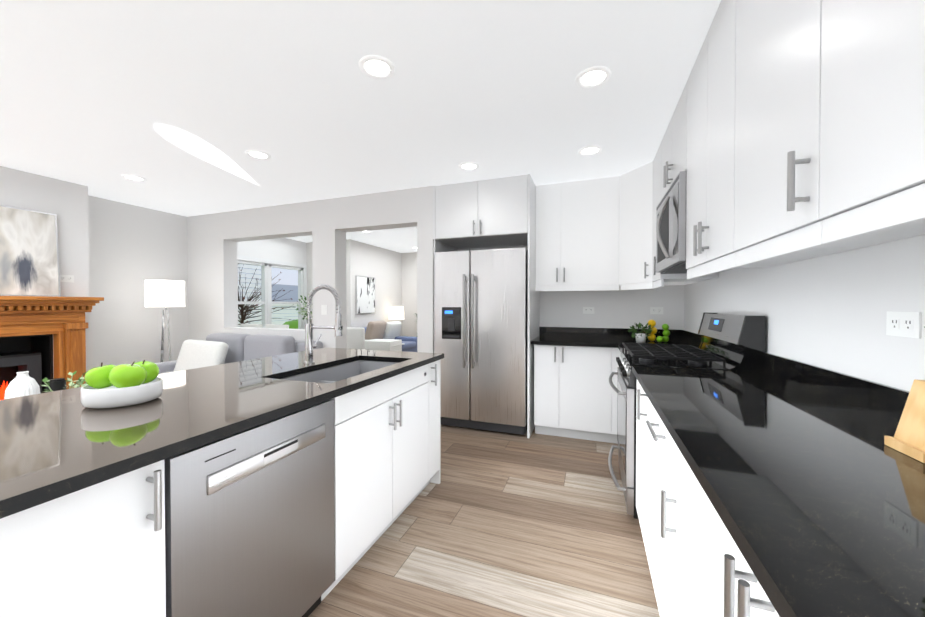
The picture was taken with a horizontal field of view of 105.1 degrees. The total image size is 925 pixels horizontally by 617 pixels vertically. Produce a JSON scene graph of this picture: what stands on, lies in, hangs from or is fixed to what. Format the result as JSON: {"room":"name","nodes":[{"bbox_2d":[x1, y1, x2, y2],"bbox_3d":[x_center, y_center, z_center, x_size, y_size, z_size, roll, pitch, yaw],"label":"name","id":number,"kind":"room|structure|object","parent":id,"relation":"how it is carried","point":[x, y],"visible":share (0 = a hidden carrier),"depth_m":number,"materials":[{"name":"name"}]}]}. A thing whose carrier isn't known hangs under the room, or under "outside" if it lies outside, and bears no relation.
{"room":"kitchen and living room","nodes":[
{"label":"kitchen and living room","id":0,"kind":"room"},
{"bbox_2d":[0,166,89,392],"bbox_3d":[-4.380,-0.016,2.930,0.400,2.490,1.770,0,1,20],"label":"wall","id":1,"kind":"structure","parent":0,"point":[66,202],"depth_m":3.50,"materials":[{"name":"paint"}]},
{"bbox_2d":[0,351,41,399],"bbox_3d":[-4.354,0.828,2.999,0.304,0.800,0.980,0,1,20],"label":"fireplace insert","id":2,"kind":"object","parent":1,"relation":"in","point":[12,364],"visible":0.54,"depth_m":3.35,"materials":[{"name":"metal"}]},
{"bbox_2d":[0,296,103,388],"bbox_3d":[-4.041,0.562,2.882,0.270,1.335,1.630,0,1,20],"label":"fireplace mantel","id":3,"kind":"object","parent":1,"relation":"attached to","point":[62,321],"visible":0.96,"depth_m":3.40,"materials":[{"name":"brown wood"}]},
{"bbox_2d":[0,205,60,296],"bbox_3d":[-4.072,-0.507,3.031,0.092,0.800,0.860,0,1,20],"label":"framed picture","id":4,"kind":"object","parent":3,"relation":"on","point":[29,259],"visible":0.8,"depth_m":3.24,"materials":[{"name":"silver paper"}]},
{"bbox_2d":[60,275,73,282],"bbox_3d":[-3.944,-0.298,3.524,0.007,0.072,0.115,0,1,20],"label":"outlet","id":5,"kind":"object","parent":1,"relation":"attached to","point":[66,278],"visible":0.94,"depth_m":3.53,"materials":[{"name":"white plastic"}]},
{"bbox_2d":[88,195,306,368],"bbox_3d":[-4.376,-0.024,3.669,0.100,2.490,7.400,0,1,20],"label":"wall","id":6,"kind":"structure","parent":0,"point":[132,248],"depth_m":4.40,"materials":[{"name":"paint"}]},
{"bbox_2d":[238,255,306,328],"bbox_3d":[-3.416,-0.098,6.213,0.145,1.520,1.780,0,1,20],"label":"window","id":7,"kind":"structure","parent":6,"relation":"in","point":[266,302],"depth_m":6.23,"materials":[{"name":"white wood"}]},
{"bbox_2d":[240,324,288,328],"bbox_3d":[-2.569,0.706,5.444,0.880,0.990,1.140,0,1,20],"label":"window sill","id":8,"kind":"structure","parent":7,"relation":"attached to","point":[266,325],"depth_m":4.88,"materials":[{"name":"white paint"}]},
{"bbox_2d":[306,242,312,323],"bbox_3d":[-2.639,-0.061,6.920,0.930,2.490,0.100,0,1,20],"label":"wall","id":9,"kind":"structure","parent":0,"point":[308,245],"depth_m":7.00,"materials":[{"name":"paint"}]},
{"bbox_2d":[187,186,433,352],"bbox_3d":[-2.043,-0.033,4.413,3.770,2.490,0.200,0,1,20],"label":"wall","id":10,"kind":"structure","parent":0,"point":[214,239],"depth_m":4.21,"materials":[{"name":"paint"}]},
{"bbox_2d":[321,305,326,314],"bbox_3d":[-1.624,0.015,4.149,0.072,0.115,0.008,0,1,20],"label":"light switch","id":11,"kind":"object","parent":10,"relation":"attached to","point":[323,309],"visible":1,"depth_m":4.14,"materials":[{"name":"white plastic"}]},
{"bbox_2d":[0,0,720,252],"bbox_3d":[-1.122,-1.297,3.423,6.370,0.060,9.400,0,1,20],"label":"ceiling","id":12,"kind":"structure","parent":0,"point":[181,106],"depth_m":2.07,"materials":[{"name":"paint"}]},
{"bbox_2d":[121,174,146,181],"bbox_3d":[-3.180,-1.263,3.431,0.183,0.008,0.183,0,1,14],"label":"recessed light","id":13,"kind":"object","parent":12,"relation":"in","point":[127,176],"depth_m":3.42,"materials":[{"name":"white plastic"}]},
{"bbox_2d":[245,150,270,159],"bbox_3d":[-1.670,-1.257,2.900,0.183,0.008,0.183,0,1,14],"label":"recessed light","id":14,"kind":"object","parent":12,"relation":"in","point":[257,154],"depth_m":2.89,"materials":[{"name":"white plastic"}]},
{"bbox_2d":[359,55,394,78],"bbox_3d":[-0.442,-1.245,1.833,0.183,0.008,0.183,0,1,14],"label":"recessed light","id":15,"kind":"object","parent":12,"relation":"in","point":[376,66],"depth_m":1.82,"materials":[{"name":"white plastic"}]},
{"bbox_2d":[459,162,478,170],"bbox_3d":[0.058,-1.259,3.141,0.183,0.008,0.183,0,1,14],"label":"recessed light","id":16,"kind":"object","parent":12,"relation":"in","point":[468,166],"depth_m":3.13,"materials":[{"name":"white plastic"}]},
{"bbox_2d":[578,145,601,155],"bbox_3d":[1.016,-1.256,2.823,0.183,0.008,0.183,0,1,14],"label":"recessed light","id":17,"kind":"object","parent":12,"relation":"in","point":[590,150],"depth_m":2.82,"materials":[{"name":"white plastic"}]},
{"bbox_2d":[575,66,610,87],"bbox_3d":[0.705,-1.246,1.914,0.183,0.008,0.183,0,1,11],"label":"recessed light","id":18,"kind":"object","parent":12,"relation":"in","point":[595,76],"depth_m":1.90,"materials":[{"name":"white plastic"}]},
{"bbox_2d":[346,239,401,335],"bbox_3d":[-1.829,-0.068,7.577,0.100,2.490,1.890,0,1,20],"label":"wall","id":19,"kind":"structure","parent":0,"point":[393,273],"depth_m":7.44,"materials":[{"name":"paint"}]},
{"bbox_2d":[355,275,374,313],"bbox_3d":[-1.936,-0.268,7.087,0.031,0.740,0.620,0,1,20],"label":"picture","id":20,"kind":"object","parent":19,"relation":"attached to","point":[364,294],"visible":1,"depth_m":7.02,"materials":[{"name":"white paper"}]},
{"bbox_2d":[389,306,403,335],"bbox_3d":[-1.453,0.564,7.824,0.360,1.220,0.360,0,1,20],"label":"table lamp","id":21,"kind":"object","parent":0,"point":[396,313],"visible":0.4,"depth_m":7.68,"materials":[{"name":"white fabric"}]},
{"bbox_2d":[402,252,416,336],"bbox_3d":[-0.206,-0.074,8.053,2.820,2.490,0.100,0,1,20],"label":"wall","id":22,"kind":"structure","parent":0,"point":[409,260],"depth_m":8.38,"materials":[{"name":"paint"}]},
{"bbox_2d":[308,424,659,616],"bbox_3d":[-1.122,1.253,3.452,6.370,0.060,9.400,0,1,20],"label":"floor","id":23,"kind":"structure","parent":0,"point":[497,524],"depth_m":1.86,"materials":[{"name":"laminate"}]},
{"bbox_2d":[144,280,184,361],"bbox_3d":[-3.559,0.442,4.248,0.370,1.545,0.370,0,1,20],"label":"floor lamp","id":24,"kind":"object","parent":23,"relation":"on","point":[165,294],"visible":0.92,"depth_m":4.15,"materials":[{"name":"white fabric"}]},
{"bbox_2d":[0,351,443,616],"bbox_3d":[-0.944,0.801,1.723,1.028,0.884,2.004,0,1,20],"label":"kitchen island","id":25,"kind":"object","parent":23,"relation":"on","point":[82,511],"depth_m":0.99,"materials":[{"name":"white wood"}]},
{"bbox_2d":[80,377,162,408],"bbox_3d":[-1.206,0.298,1.262,0.212,0.068,0.212,0,1,20],"label":"fruit bowl","id":26,"kind":"object","parent":25,"relation":"on","point":[105,398],"visible":0.81,"depth_m":1.19,"materials":[{"name":"white ceramic"}]},
{"bbox_2d":[84,360,158,388],"bbox_3d":[-1.198,0.232,1.271,0.195,0.095,0.186,0,1,20],"label":"apples","id":27,"kind":"object","parent":26,"relation":"in","point":[128,375],"visible":0.94,"depth_m":1.21,"materials":[{"name":"green food"}]},
{"bbox_2d":[164,399,334,616],"bbox_3d":[-0.888,0.808,1.276,0.560,0.879,0.609,0,1,20],"label":"dishwasher","id":28,"kind":"object","parent":25,"relation":"in","point":[250,522],"visible":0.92,"depth_m":1.12,"materials":[{"name":"metal"}]},
{"bbox_2d":[304,284,342,364],"bbox_3d":[-0.793,0.092,2.062,0.264,0.464,0.110,0,1,20],"label":"faucet","id":29,"kind":"object","parent":25,"relation":"on","point":[309,329],"visible":1,"depth_m":2.05,"materials":[{"name":"silver metal"}]},
{"bbox_2d":[284,360,395,383],"bbox_3d":[-0.644,0.449,1.985,0.402,0.182,0.762,0,1,20],"label":"sink","id":30,"kind":"object","parent":25,"relation":"in","point":[338,373],"visible":0.02,"depth_m":2.21,"materials":[{"name":"metal"}]},
{"bbox_2d":[155,333,322,373],"bbox_3d":[-2.521,0.760,3.974,1.620,0.915,0.910,0,1,20],"label":"sofa","id":31,"kind":"object","parent":23,"relation":"on","point":[213,349],"visible":0.19,"depth_m":3.87,"materials":[{"name":"grey fabric"}]},
{"bbox_2d":[295,294,312,322],"bbox_3d":[-2.790,0.438,6.524,0.483,1.500,0.480,0,1,20],"label":"plant","id":32,"kind":"object","parent":23,"relation":"on","point":[304,314],"visible":0.23,"depth_m":6.47,"materials":[{"name":"green plant"}]},
{"bbox_2d":[347,327,364,348],"bbox_3d":[-1.679,0.747,5.811,0.440,0.900,0.480,0,1,20],"label":"chair","id":33,"kind":"object","parent":23,"relation":"on","point":[355,337],"visible":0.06,"depth_m":5.56,"materials":[{"name":"white fabric"}]},
{"bbox_2d":[360,321,416,351],"bbox_3d":[-1.494,0.671,6.876,0.955,0.866,1.212,0,1,20],"label":"sofa","id":34,"kind":"object","parent":23,"relation":"on","point":[381,335],"visible":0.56,"depth_m":6.67,"materials":[{"name":"white fabric"}]},
{"bbox_2d":[435,247,527,434],"bbox_3d":[0.258,0.320,3.765,0.930,1.800,0.725,0,1,20],"label":"refrigerator","id":35,"kind":"object","parent":23,"relation":"on","point":[481,314],"visible":0.85,"depth_m":3.45,"materials":[{"name":"metal"}]},
{"bbox_2d":[433,173,539,437],"bbox_3d":[0.270,-0.025,3.791,0.998,2.488,0.713,0,1,20],"label":"tall cabinet","id":36,"kind":"object","parent":23,"relation":"on","point":[495,212],"visible":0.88,"depth_m":3.49,"materials":[{"name":"white wood"}]},
{"bbox_2d":[534,344,561,436],"bbox_3d":[0.896,0.780,3.634,0.234,0.882,0.597,0,1,20],"label":"base cabinet","id":37,"kind":"object","parent":23,"relation":"on","point":[547,358],"depth_m":3.35,"materials":[{"name":"white wood"}]},
{"bbox_2d":[531,327,701,351],"bbox_3d":[1.346,0.277,3.247,1.395,0.132,1.003,0,1,20],"label":"countertop","id":38,"kind":"structure","parent":37,"relation":"on","point":[592,337],"depth_m":3.51,"materials":[{"name":"black stone"}]},
{"bbox_2d":[628,320,669,341],"bbox_3d":[1.727,0.207,3.295,0.353,0.204,0.217,0,1,20],"label":"decor","id":39,"kind":"object","parent":38,"relation":"on","point":[651,329],"visible":1,"depth_m":3.28,"materials":[{"name":"ceramic"}]},
{"bbox_2d":[562,346,609,442],"bbox_3d":[1.262,0.782,3.500,0.545,0.882,0.597,0,1,20],"label":"base cabinet","id":40,"kind":"object","parent":23,"relation":"on","point":[575,395],"depth_m":3.24,"materials":[{"name":"white wood"}]},
{"bbox_2d":[610,347,620,443],"bbox_3d":[1.584,0.789,2.858,0.678,0.882,0.424,0,1,20],"label":"base cabinet","id":41,"kind":"object","parent":23,"relation":"on","point":[614,352],"depth_m":3.15,"materials":[{"name":"white wood"}]},
{"bbox_2d":[636,380,643,540],"bbox_3d":[1.202,0.802,1.713,0.607,0.882,0.451,0,1,20],"label":"base cabinet","id":42,"kind":"object","parent":23,"relation":"on","point":[640,392],"depth_m":1.82,"materials":[{"name":"white wood"}]},
{"bbox_2d":[632,353,924,616],"bbox_3d":[0.685,0.309,0.329,0.632,0.132,3.396,0,1,20],"label":"countertop","id":43,"kind":"structure","parent":42,"relation":"on","point":[812,484],"depth_m":0.71,"materials":[{"name":"black stone"}]},
{"bbox_2d":[884,379,924,462],"bbox_3d":[1.087,0.255,0.801,0.132,0.166,0.110,0,1,20],"label":"wooden block","id":44,"kind":"object","parent":43,"relation":"on","point":[908,438],"visible":1,"depth_m":0.83,"materials":[{"name":"brown wood"}]},
{"bbox_2d":[644,392,671,616],"bbox_3d":[1.020,0.808,1.215,0.607,0.882,0.610,0,1,20],"label":"base cabinet","id":45,"kind":"object","parent":23,"relation":"on","point":[657,439],"depth_m":1.33,"materials":[{"name":"white wood"}]},
{"bbox_2d":[608,313,765,518],"bbox_3d":[1.346,0.634,2.308,0.729,1.204,0.760,0,1,20],"label":"range","id":46,"kind":"object","parent":23,"relation":"on","point":[735,342],"visible":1,"depth_m":2.05,"materials":[{"name":"metal"}]},
{"bbox_2d":[672,438,779,616],"bbox_3d":[0.731,0.816,0.424,0.607,0.882,1.075,0,1,20],"label":"base cabinet","id":47,"kind":"object","parent":23,"relation":"on","point":[698,565],"depth_m":0.81,"materials":[{"name":"white wood"}]},
{"bbox_3d":[-3.096,1.004,2.520,1.000,0.460,0.800,0,1,20],"label":"coffee table","id":48,"kind":"object","parent":23,"relation":"on","visible":0},
{"bbox_2d":[4,371,39,398],"bbox_3d":[-3.168,0.615,2.553,0.166,0.315,0.166,0,1,20],"label":"ribbed vase","id":49,"kind":"object","parent":48,"relation":"on","point":[23,383],"visible":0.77,"depth_m":2.52,"materials":[{"name":"ceramic"}]},
{"bbox_2d":[46,378,65,391],"bbox_3d":[-2.940,0.642,2.566,0.094,0.261,0.094,0,1,20],"label":"plant pot","id":50,"kind":"object","parent":48,"relation":"on","point":[56,384],"visible":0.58,"depth_m":2.54,"materials":[{"name":"black ceramic"}]},
{"bbox_2d":[42,370,86,391],"bbox_3d":[-2.743,0.607,2.523,0.233,0.329,0.302,0,1,20],"label":"eucalyptus sprig","id":51,"kind":"object","parent":48,"relation":"on","point":[80,381],"visible":0.31,"depth_m":2.48,"materials":[{"name":"green plant"}]},
{"bbox_2d":[458,245,683,329],"bbox_3d":[1.020,-0.028,3.953,2.500,2.490,0.100,0,1,20],"label":"wall","id":52,"kind":"structure","parent":0,"point":[619,308],"depth_m":3.70,"materials":[{"name":"paint"}]},
{"bbox_2d":[536,176,619,290],"bbox_3d":[1.171,-0.722,3.638,0.790,1.090,0.368,0,1,20],"label":"upper cabinet","id":53,"kind":"object","parent":52,"relation":"attached to","point":[577,235],"visible":1,"depth_m":3.50,"materials":[{"name":"white wood"}]},
{"bbox_2d":[583,307,593,313],"bbox_3d":[1.344,0.019,3.777,0.115,0.072,0.007,0,1,20],"label":"electrical outlet","id":54,"kind":"object","parent":52,"relation":"attached to","point":[588,310],"visible":1,"depth_m":3.78,"materials":[{"name":"white plastic"}]},
{"bbox_2d":[650,307,662,313],"bbox_3d":[1.950,0.022,3.556,0.115,0.072,0.007,0,1,20],"label":"electrical outlet","id":55,"kind":"object","parent":52,"relation":"attached to","point":[656,310],"visible":1,"depth_m":3.56,"materials":[{"name":"white plastic"}]},
{"bbox_2d":[684,234,924,391],"bbox_3d":[1.233,0.009,0.750,0.100,2.490,5.970,0,1,20],"label":"wall","id":56,"kind":"structure","parent":0,"point":[829,311],"depth_m":1.30,"materials":[{"name":"paint"}]},
{"bbox_2d":[619,162,650,283],"bbox_3d":[1.565,-0.742,3.187,0.242,1.027,0.282,0,1,20],"label":"upper cabinet","id":57,"kind":"object","parent":56,"relation":"attached to","point":[635,258],"depth_m":3.17,"materials":[{"name":"white wood"}]},
{"bbox_2d":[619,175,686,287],"bbox_3d":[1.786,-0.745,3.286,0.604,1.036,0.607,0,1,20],"label":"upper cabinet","id":58,"kind":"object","parent":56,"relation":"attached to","point":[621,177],"depth_m":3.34,"materials":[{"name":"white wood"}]},
{"bbox_2d":[659,91,682,201],"bbox_3d":[1.524,-1.007,2.224,0.368,0.488,0.759,0,1,20],"label":"upper cabinet","id":59,"kind":"object","parent":56,"relation":"attached to","point":[671,145],"depth_m":2.27,"materials":[{"name":"white wood"}]},
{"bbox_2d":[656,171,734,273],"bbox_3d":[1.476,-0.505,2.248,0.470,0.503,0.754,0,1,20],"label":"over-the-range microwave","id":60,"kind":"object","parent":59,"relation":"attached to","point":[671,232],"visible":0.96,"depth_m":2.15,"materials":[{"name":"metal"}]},
{"bbox_2d":[651,148,718,283],"bbox_3d":[1.724,-0.739,2.773,0.368,1.036,0.398,0,1,20],"label":"upper cabinet","id":61,"kind":"object","parent":56,"relation":"attached to","point":[689,277],"depth_m":2.84,"materials":[{"name":"white wood"}]},
{"bbox_2d":[683,0,838,271],"bbox_3d":[1.274,-0.725,1.541,0.368,1.036,0.700,0,1,20],"label":"upper cabinet","id":62,"kind":"object","parent":56,"relation":"attached to","point":[705,88],"depth_m":1.56,"materials":[{"name":"white wood"}]},
{"bbox_2d":[727,0,924,255],"bbox_3d":[1.066,-0.719,0.973,0.368,1.036,0.510,0,1,20],"label":"upper cabinet","id":63,"kind":"object","parent":56,"relation":"attached to","point":[795,131],"depth_m":1.03,"materials":[{"name":"white wood"}]},
{"bbox_2d":[807,0,924,227],"bbox_3d":[0.824,-0.711,0.311,0.368,1.036,0.900,0,1,20],"label":"upper cabinet","id":64,"kind":"object","parent":56,"relation":"attached to","point":[866,58],"depth_m":0.67,"materials":[{"name":"white wood"}]},
{"bbox_2d":[886,311,921,337],"bbox_3d":[1.277,0.045,1.028,0.007,0.072,0.115,0,1,20],"label":"electrical outlet","id":65,"kind":"object","parent":56,"relation":"attached to","point":[905,324],"visible":1,"depth_m":1.02,"materials":[{"name":"white plastic"}]},
{"label":"outside","id":66,"kind":"structure","parent":0,"visible":0},
{"bbox_2d":[238,263,297,328],"bbox_3d":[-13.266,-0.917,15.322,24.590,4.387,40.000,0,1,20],"label":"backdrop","id":67,"kind":"structure","parent":66,"point":[249,282],"depth_m":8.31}
]}

